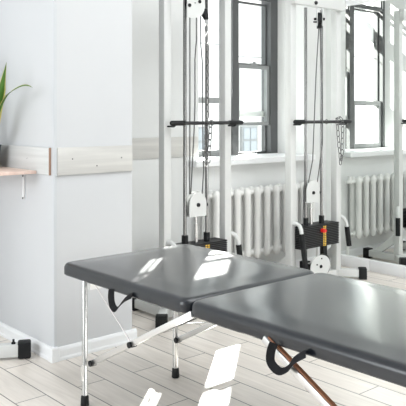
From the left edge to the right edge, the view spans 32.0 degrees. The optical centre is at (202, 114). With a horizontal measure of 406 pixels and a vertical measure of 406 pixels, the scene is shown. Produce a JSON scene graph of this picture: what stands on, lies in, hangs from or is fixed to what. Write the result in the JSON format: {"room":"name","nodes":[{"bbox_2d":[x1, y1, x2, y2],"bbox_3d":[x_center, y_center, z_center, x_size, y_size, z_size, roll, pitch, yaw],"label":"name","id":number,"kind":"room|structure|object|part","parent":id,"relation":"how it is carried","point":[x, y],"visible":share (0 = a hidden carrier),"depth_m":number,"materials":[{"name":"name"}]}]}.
{"room":"physical therapy room","nodes":[
{"label":"physical therapy room","id":0,"kind":"room"},
{"bbox_2d":[0,265,405,405],"bbox_3d":[0.609,1.400,1.314,7.850,0.100,7.170,0,0,-41],"label":"floor","id":1,"kind":"structure","parent":0,"point":[218,365],"depth_m":3.66,"materials":[{"name":"beige wood"}]},
{"bbox_2d":[0,339,30,358],"bbox_3d":[-1.403,0.750,3.854,0.910,1.200,0.078,0,0,-13],"label":"exercise machine","id":2,"kind":"object","parent":1,"relation":"on","point":[21,349],"visible":1,"depth_m":3.91,"materials":[{"name":"white metal"}]},
{"bbox_2d":[48,346,59,362],"bbox_3d":[-0.816,1.311,3.881,0.048,0.078,0.048,0,0,-41],"label":"trim","id":3,"kind":"structure","parent":1,"relation":"on","point":[53,352],"depth_m":3.86,"materials":[{"name":"white wood"}]},
{"bbox_2d":[0,0,131,346],"bbox_3d":[-0.845,-0.600,4.322,0.528,3.900,0.690,0,0,-41],"label":"wall pier","id":4,"kind":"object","parent":1,"relation":"on","point":[94,37],"visible":0.75,"depth_m":4.08,"materials":[{"name":"paint"}]},
{"bbox_2d":[0,166,35,198],"bbox_3d":[-1.187,0.403,4.134,0.233,0.177,0.518,0,0,-41],"label":"wall shelf","id":5,"kind":"object","parent":4,"relation":"attached to","point":[4,171],"visible":1,"depth_m":4.01,"materials":[{"name":"brown wood"}]},
{"bbox_2d":[0,62,30,149],"bbox_3d":[-1.142,-0.023,4.111,0.571,0.674,0.301,0,0,21],"label":"potted plant","id":6,"kind":"object","parent":5,"relation":"on","point":[3,78],"visible":1,"depth_m":3.99,"materials":[{"name":"green plant"}]},
{"bbox_2d":[0,145,48,174],"bbox_3d":[-1.060,0.257,4.156,0.013,0.150,0.653,0,0,-41],"label":"trim","id":7,"kind":"structure","parent":4,"relation":"attached to","point":[21,157],"depth_m":4.10,"materials":[{"name":"white wood"}]},
{"bbox_2d":[0,322,50,359],"bbox_3d":[-1.052,1.314,4.141,0.022,0.072,0.690,0,0,-41],"label":"baseboard","id":8,"kind":"structure","parent":4,"relation":"attached to","point":[39,348],"depth_m":4.13,"materials":[{"name":"white wood"}]},
{"bbox_2d":[49,148,50,174],"bbox_3d":[-0.844,0.257,3.909,0.014,0.152,0.002,0,0,-41],"label":"trim","id":9,"kind":"structure","parent":4,"relation":"attached to","point":[49,148],"depth_m":3.91,"materials":[{"name":"beige wood"}]},
{"bbox_2d":[52,0,56,346],"bbox_3d":[-0.815,-0.632,3.896,0.017,3.815,0.018,0,0,-41],"label":"trim","id":10,"kind":"structure","parent":4,"relation":"attached to","point":[54,2],"depth_m":3.89,"materials":[{"name":"grey"}]},
{"bbox_2d":[57,145,131,174],"bbox_3d":[-0.611,0.256,4.059,0.500,0.152,0.013,0,0,-41],"label":"trim","id":11,"kind":"structure","parent":4,"relation":"attached to","point":[85,160],"depth_m":4.04,"materials":[{"name":"white wood"}]},
{"bbox_2d":[59,328,136,360],"bbox_3d":[-0.610,1.314,4.055,0.568,0.072,0.022,0,0,-41],"label":"baseboard","id":12,"kind":"structure","parent":4,"relation":"attached to","point":[97,344],"depth_m":4.06,"materials":[{"name":"white wood"}]},
{"bbox_2d":[132,0,242,327],"bbox_3d":[-0.099,0.195,4.919,0.940,2.310,0.568,0,0,-41],"label":"cable machine","id":13,"kind":"object","parent":1,"relation":"on","point":[195,205],"visible":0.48,"depth_m":4.73,"materials":[{"name":"white metal"}]},
{"bbox_3d":[-0.251,0.190,4.678,0.060,2.280,0.060,0,0,-41],"label":"post","id":14,"kind":"part","parent":13,"relation":"part of","materials":[{"name":"white metal"}]},
{"bbox_3d":[-0.188,1.002,4.619,0.135,0.359,0.038,0,0,39],"label":"dip handle","id":15,"kind":"part","parent":13,"relation":"part of","materials":[{"name":"white metal"}]},
{"bbox_3d":[-0.121,0.210,4.739,0.025,2.100,0.025,0,0,-41],"label":"guide rod","id":16,"kind":"part","parent":13,"relation":"part of","materials":[{"name":"grey"}]},
{"bbox_3d":[-0.047,0.773,4.795,0.028,0.180,0.028,0,0,-41],"label":"stack stem","id":17,"kind":"part","parent":13,"relation":"part of","materials":[{"name":"silver metal"}]},
{"bbox_3d":[-0.045,0.869,4.812,0.460,0.010,0.130,0,0,-41],"label":"weight plate","id":18,"kind":"part","parent":13,"relation":"part of","materials":[{"name":"black metal"}]},
{"bbox_3d":[0.025,0.210,4.868,0.025,2.100,0.025,0,0,-41],"label":"guide rod","id":19,"kind":"part","parent":13,"relation":"part of","materials":[{"name":"grey"}]},
{"bbox_2d":[170,120,243,125],"bbox_3d":[0.035,0.053,4.803,0.650,0.040,0.034,0,0,-41],"label":"bar","id":20,"kind":"object","parent":13,"relation":"attached to","point":[230,122],"visible":0.94,"depth_m":4.78,"materials":[{"name":"black paint"}]},
{"bbox_2d":[204,20,212,166],"bbox_3d":[0.036,-0.145,4.762,0.076,0.990,0.036,0,0,-41],"label":"chain","id":21,"kind":"object","parent":13,"relation":"hanging from","point":[207,134],"visible":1,"depth_m":4.75,"materials":[{"name":"grey metal"}]},
{"bbox_3d":[-0.045,0.882,4.812,0.460,0.010,0.130,0,0,-41],"label":"weight plate","id":22,"kind":"part","parent":13,"relation":"part of","materials":[{"name":"black metal"}]},
{"bbox_3d":[0.159,0.190,5.038,0.060,2.280,0.060,0,0,-41],"label":"post","id":23,"kind":"part","parent":13,"relation":"part of","materials":[{"name":"white metal"}]},
{"bbox_3d":[0.221,0.947,5.050,0.130,0.248,0.033,0,0,-10],"label":"dip handle","id":24,"kind":"part","parent":13,"relation":"part of","materials":[{"name":"white metal"}]},
{"bbox_2d":[64,244,405,405],"bbox_3d":[0.348,1.034,2.892,0.860,0.632,2.325,0,0,-41],"label":"massage table","id":25,"kind":"object","parent":1,"relation":"on","point":[356,325],"visible":1,"depth_m":2.83,"materials":[{"name":"black leather"}]},
{"bbox_3d":[-0.558,1.054,3.347,0.027,0.538,0.141,0,0,-10],"label":"leg","id":26,"kind":"part","parent":25,"relation":"part of","materials":[{"name":"silver metal"}]},
{"bbox_3d":[-0.343,0.803,3.490,0.512,0.029,0.025,0,0,-41],"label":"cross rail","id":27,"kind":"part","parent":25,"relation":"part of","materials":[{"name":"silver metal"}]},
{"bbox_3d":[-0.141,1.054,3.648,0.026,0.532,0.027,0,0,-41],"label":"leg","id":28,"kind":"part","parent":25,"relation":"part of","materials":[{"name":"silver metal"}]},
{"bbox_2d":[64,244,313,313],"bbox_3d":[-0.081,0.753,3.415,0.813,0.070,0.972,0,0,-41],"label":"cushion","id":29,"kind":"object","parent":25,"relation":"on","point":[174,277],"depth_m":3.25,"materials":[{"name":"black leather"}]},
{"bbox_2d":[192,273,405,387],"bbox_3d":[0.687,0.753,2.541,0.813,0.070,1.351,0,0,-41],"label":"cushion","id":30,"kind":"object","parent":25,"relation":"on","point":[356,325],"depth_m":2.55,"materials":[{"name":"black leather"}]},
{"bbox_2d":[278,0,366,279],"bbox_3d":[0.836,0.195,5.741,0.954,2.310,0.568,0,0,-41],"label":"cable machine","id":31,"kind":"object","parent":1,"relation":"on","point":[322,233],"visible":0.82,"depth_m":5.55,"materials":[{"name":"white metal"}]},
{"bbox_3d":[0.679,0.190,5.495,0.060,2.280,0.060,0,0,-41],"label":"post","id":32,"kind":"part","parent":31,"relation":"part of","materials":[{"name":"white metal"}]},
{"bbox_3d":[0.742,1.002,5.436,0.135,0.359,0.038,0,0,39],"label":"dip handle","id":33,"kind":"part","parent":31,"relation":"part of","materials":[{"name":"white metal"}]},
{"bbox_3d":[0.803,0.210,5.551,0.025,2.100,0.025,0,0,-41],"label":"guide rod","id":34,"kind":"part","parent":31,"relation":"part of","materials":[{"name":"grey"}]},
{"bbox_3d":[0.850,0.774,5.583,0.028,0.178,0.028,0,0,-41],"label":"stack stem","id":35,"kind":"part","parent":31,"relation":"part of","materials":[{"name":"silver metal"}]},
{"bbox_3d":[0.886,0.869,5.630,0.460,0.010,0.130,0,0,-41],"label":"weight plate","id":36,"kind":"part","parent":31,"relation":"part of","materials":[{"name":"black metal"}]},
{"bbox_3d":[0.886,0.882,5.630,0.460,0.010,0.130,0,0,-41],"label":"weight plate","id":37,"kind":"part","parent":31,"relation":"part of","materials":[{"name":"black metal"}]},
{"bbox_3d":[0.886,0.896,5.630,0.460,0.010,0.130,0,0,-41],"label":"weight plate","id":38,"kind":"part","parent":31,"relation":"part of","materials":[{"name":"black metal"}]},
{"bbox_3d":[0.886,0.909,5.630,0.460,0.010,0.130,0,0,-41],"label":"weight plate","id":39,"kind":"part","parent":31,"relation":"part of","materials":[{"name":"black metal"}]},
{"bbox_3d":[0.886,0.923,5.630,0.460,0.010,0.130,0,0,-41],"label":"weight plate","id":40,"kind":"part","parent":31,"relation":"part of","materials":[{"name":"black metal"}]},
{"bbox_3d":[0.886,0.936,5.630,0.460,0.010,0.130,0,0,-41],"label":"weight plate","id":41,"kind":"part","parent":31,"relation":"part of","materials":[{"name":"black metal"}]},
{"bbox_3d":[0.886,0.950,5.630,0.460,0.010,0.130,0,0,-41],"label":"weight plate","id":42,"kind":"part","parent":31,"relation":"part of","materials":[{"name":"black metal"}]},
{"bbox_3d":[0.886,0.963,5.630,0.460,0.010,0.130,0,0,-41],"label":"weight plate","id":43,"kind":"part","parent":31,"relation":"part of","materials":[{"name":"black metal"}]},
{"bbox_3d":[0.886,0.976,5.630,0.460,0.010,0.130,0,0,-41],"label":"weight plate","id":44,"kind":"part","parent":31,"relation":"part of","materials":[{"name":"black metal"}]},
{"bbox_3d":[0.886,0.990,5.630,0.460,0.010,0.130,0,0,-41],"label":"weight plate","id":45,"kind":"part","parent":31,"relation":"part of","materials":[{"name":"black metal"}]},
{"bbox_3d":[0.886,1.003,5.630,0.460,0.010,0.130,0,0,-41],"label":"weight plate","id":46,"kind":"part","parent":31,"relation":"part of","materials":[{"name":"black metal"}]},
{"bbox_3d":[0.886,1.017,5.630,0.460,0.010,0.130,0,0,-41],"label":"weight plate","id":47,"kind":"part","parent":31,"relation":"part of","materials":[{"name":"black metal"}]},
{"bbox_3d":[0.886,1.030,5.630,0.460,0.010,0.130,0,0,-41],"label":"weight plate","id":48,"kind":"part","parent":31,"relation":"part of","materials":[{"name":"black metal"}]},
{"bbox_3d":[0.949,0.210,5.680,0.025,2.100,0.025,0,0,-41],"label":"guide rod","id":49,"kind":"part","parent":31,"relation":"part of","materials":[{"name":"grey"}]},
{"bbox_2d":[293,119,351,123],"bbox_3d":[0.956,0.053,5.612,0.700,0.040,0.034,0,0,-41],"label":"bar","id":50,"kind":"object","parent":31,"relation":"attached to","point":[326,120],"visible":1,"depth_m":5.56,"materials":[{"name":"black paint"}]},
{"bbox_2d":[335,116,343,164],"bbox_3d":[1.105,0.207,5.716,0.100,0.396,0.056,0,0,-41],"label":"chain","id":51,"kind":"object","parent":50,"relation":"hanging from","point":[337,118],"visible":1,"depth_m":5.71,"materials":[{"name":"grey metal"}]},
{"bbox_3d":[1.099,0.190,5.865,0.060,2.280,0.060,0,0,-41],"label":"post","id":52,"kind":"part","parent":31,"relation":"part of","materials":[{"name":"white metal"}]},
{"bbox_3d":[1.162,0.947,5.877,0.130,0.248,0.033,0,0,-10],"label":"dip handle","id":53,"kind":"part","parent":31,"relation":"part of","materials":[{"name":"white metal"}]},
{"bbox_2d":[132,0,325,262],"bbox_3d":[-1.823,-0.550,4.309,8.150,4.000,0.580,0,0,-41],"label":"wall","id":54,"kind":"structure","parent":0,"point":[145,13],"depth_m":5.37,"materials":[{"name":"white paint"}]},
{"bbox_2d":[132,136,197,158],"bbox_3d":[-0.454,0.240,5.115,1.100,0.149,0.013,0,0,-41],"label":"trim","id":55,"kind":"structure","parent":54,"relation":"attached to","point":[142,148],"depth_m":5.20,"materials":[{"name":"white wood"}]},
{"bbox_2d":[190,0,314,167],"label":"window","id":56,"kind":"structure","parent":54,"relation":"in","point":[269,153],"depth_m":6.45,"materials":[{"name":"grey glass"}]},
{"bbox_3d":[0.044,0.100,6.052,0.505,0.500,0.035,0,0,-41],"label":"sash","id":57,"kind":"part","parent":56,"relation":"part of","materials":[{"name":"glass"}]},
{"bbox_3d":[0.419,-0.010,6.432,0.410,0.050,0.010,0,0,-41],"label":"rail","id":58,"kind":"part","parent":56,"relation":"part of","materials":[{"name":"wood"}]},
{"bbox_3d":[0.335,0.375,5.978,1.395,0.050,0.420,0,0,-41],"label":"sill","id":59,"kind":"part","parent":56,"relation":"part of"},
{"bbox_3d":[0.420,0.207,6.431,0.410,0.285,0.035,0,0,-41],"label":"sash","id":60,"kind":"part","parent":56,"relation":"part of","materials":[{"name":"glass"}]},
{"bbox_3d":[0.421,-0.734,6.430,0.410,0.568,0.035,0,0,-41],"label":"sash","id":61,"kind":"part","parent":56,"relation":"part of","materials":[{"name":"glass"}]},
{"bbox_3d":[0.444,-0.177,6.404,0.410,0.545,0.035,0,0,-41],"label":"sash","id":62,"kind":"part","parent":56,"relation":"part of","materials":[{"name":"clear glass"}]},
{"bbox_2d":[197,180,318,257],"bbox_3d":[0.486,0.963,5.851,1.432,0.775,0.148,0,0,-41],"label":"radiator","id":63,"kind":"object","parent":54,"relation":"attached to","point":[257,213],"visible":0.45,"depth_m":5.74,"materials":[{"name":"metal"}]},
{"bbox_2d":[296,256,315,267],"bbox_3d":[0.127,1.314,5.622,2.648,0.072,0.022,0,0,-41],"label":"baseboard","id":64,"kind":"structure","parent":54,"relation":"attached to","point":[310,259],"depth_m":6.27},
{"label":"outside","id":65,"kind":"structure","parent":0,"visible":0},
{"bbox_3d":[-10.167,5.450,34.297,90.000,0.200,55.050,0,0,-41],"label":"ground","id":66,"kind":"structure","parent":65,"visible":0},
{"bbox_2d":[199,0,257,151],"bbox_3d":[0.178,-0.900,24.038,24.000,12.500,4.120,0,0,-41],"label":"window pane","id":67,"kind":"structure","parent":66,"relation":"on","point":[248,14],"depth_m":22.31,"materials":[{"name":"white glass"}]},
{"bbox_3d":[-0.159,1.000,21.013,0.560,1.160,0.020,0,0,-41],"label":"pane","id":68,"kind":"part","parent":67,"relation":"part of","materials":[{"name":"clear glass"}]},
{"bbox_3d":[1.494,1.000,22.465,0.560,1.160,0.020,0,0,-41],"label":"pane","id":69,"kind":"part","parent":67,"relation":"part of","materials":[{"name":"clear glass"}]},
{"bbox_3d":[3.542,-0.600,3.877,0.100,3.900,7.150,0,0,-41],"label":"wall","id":70,"kind":"structure","parent":0,"visible":0},
{"bbox_2d":[326,0,405,277],"bbox_3d":[2.662,0.160,4.767,0.037,2.380,4.648,0,0,-41],"label":"wall mirror","id":71,"kind":"object","parent":70,"relation":"attached to","point":[373,32],"visible":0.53,"depth_m":6.14,"materials":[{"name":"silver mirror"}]},
{"bbox_3d":[1.292,1.302,6.327,0.037,0.095,0.491,0,0,-41],"label":"rail","id":72,"kind":"part","parent":71,"relation":"part of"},
{"bbox_3d":[2.664,-1.002,4.767,0.035,0.055,4.646,0,0,-41],"label":"rail","id":73,"kind":"part","parent":71,"relation":"part of","materials":[{"name":"white"}]},
{"bbox_3d":[2.826,1.302,4.580,0.037,0.095,4.151,0,0,-41],"label":"rail","id":74,"kind":"part","parent":71,"relation":"part of","materials":[{"name":"white"}]}
]}

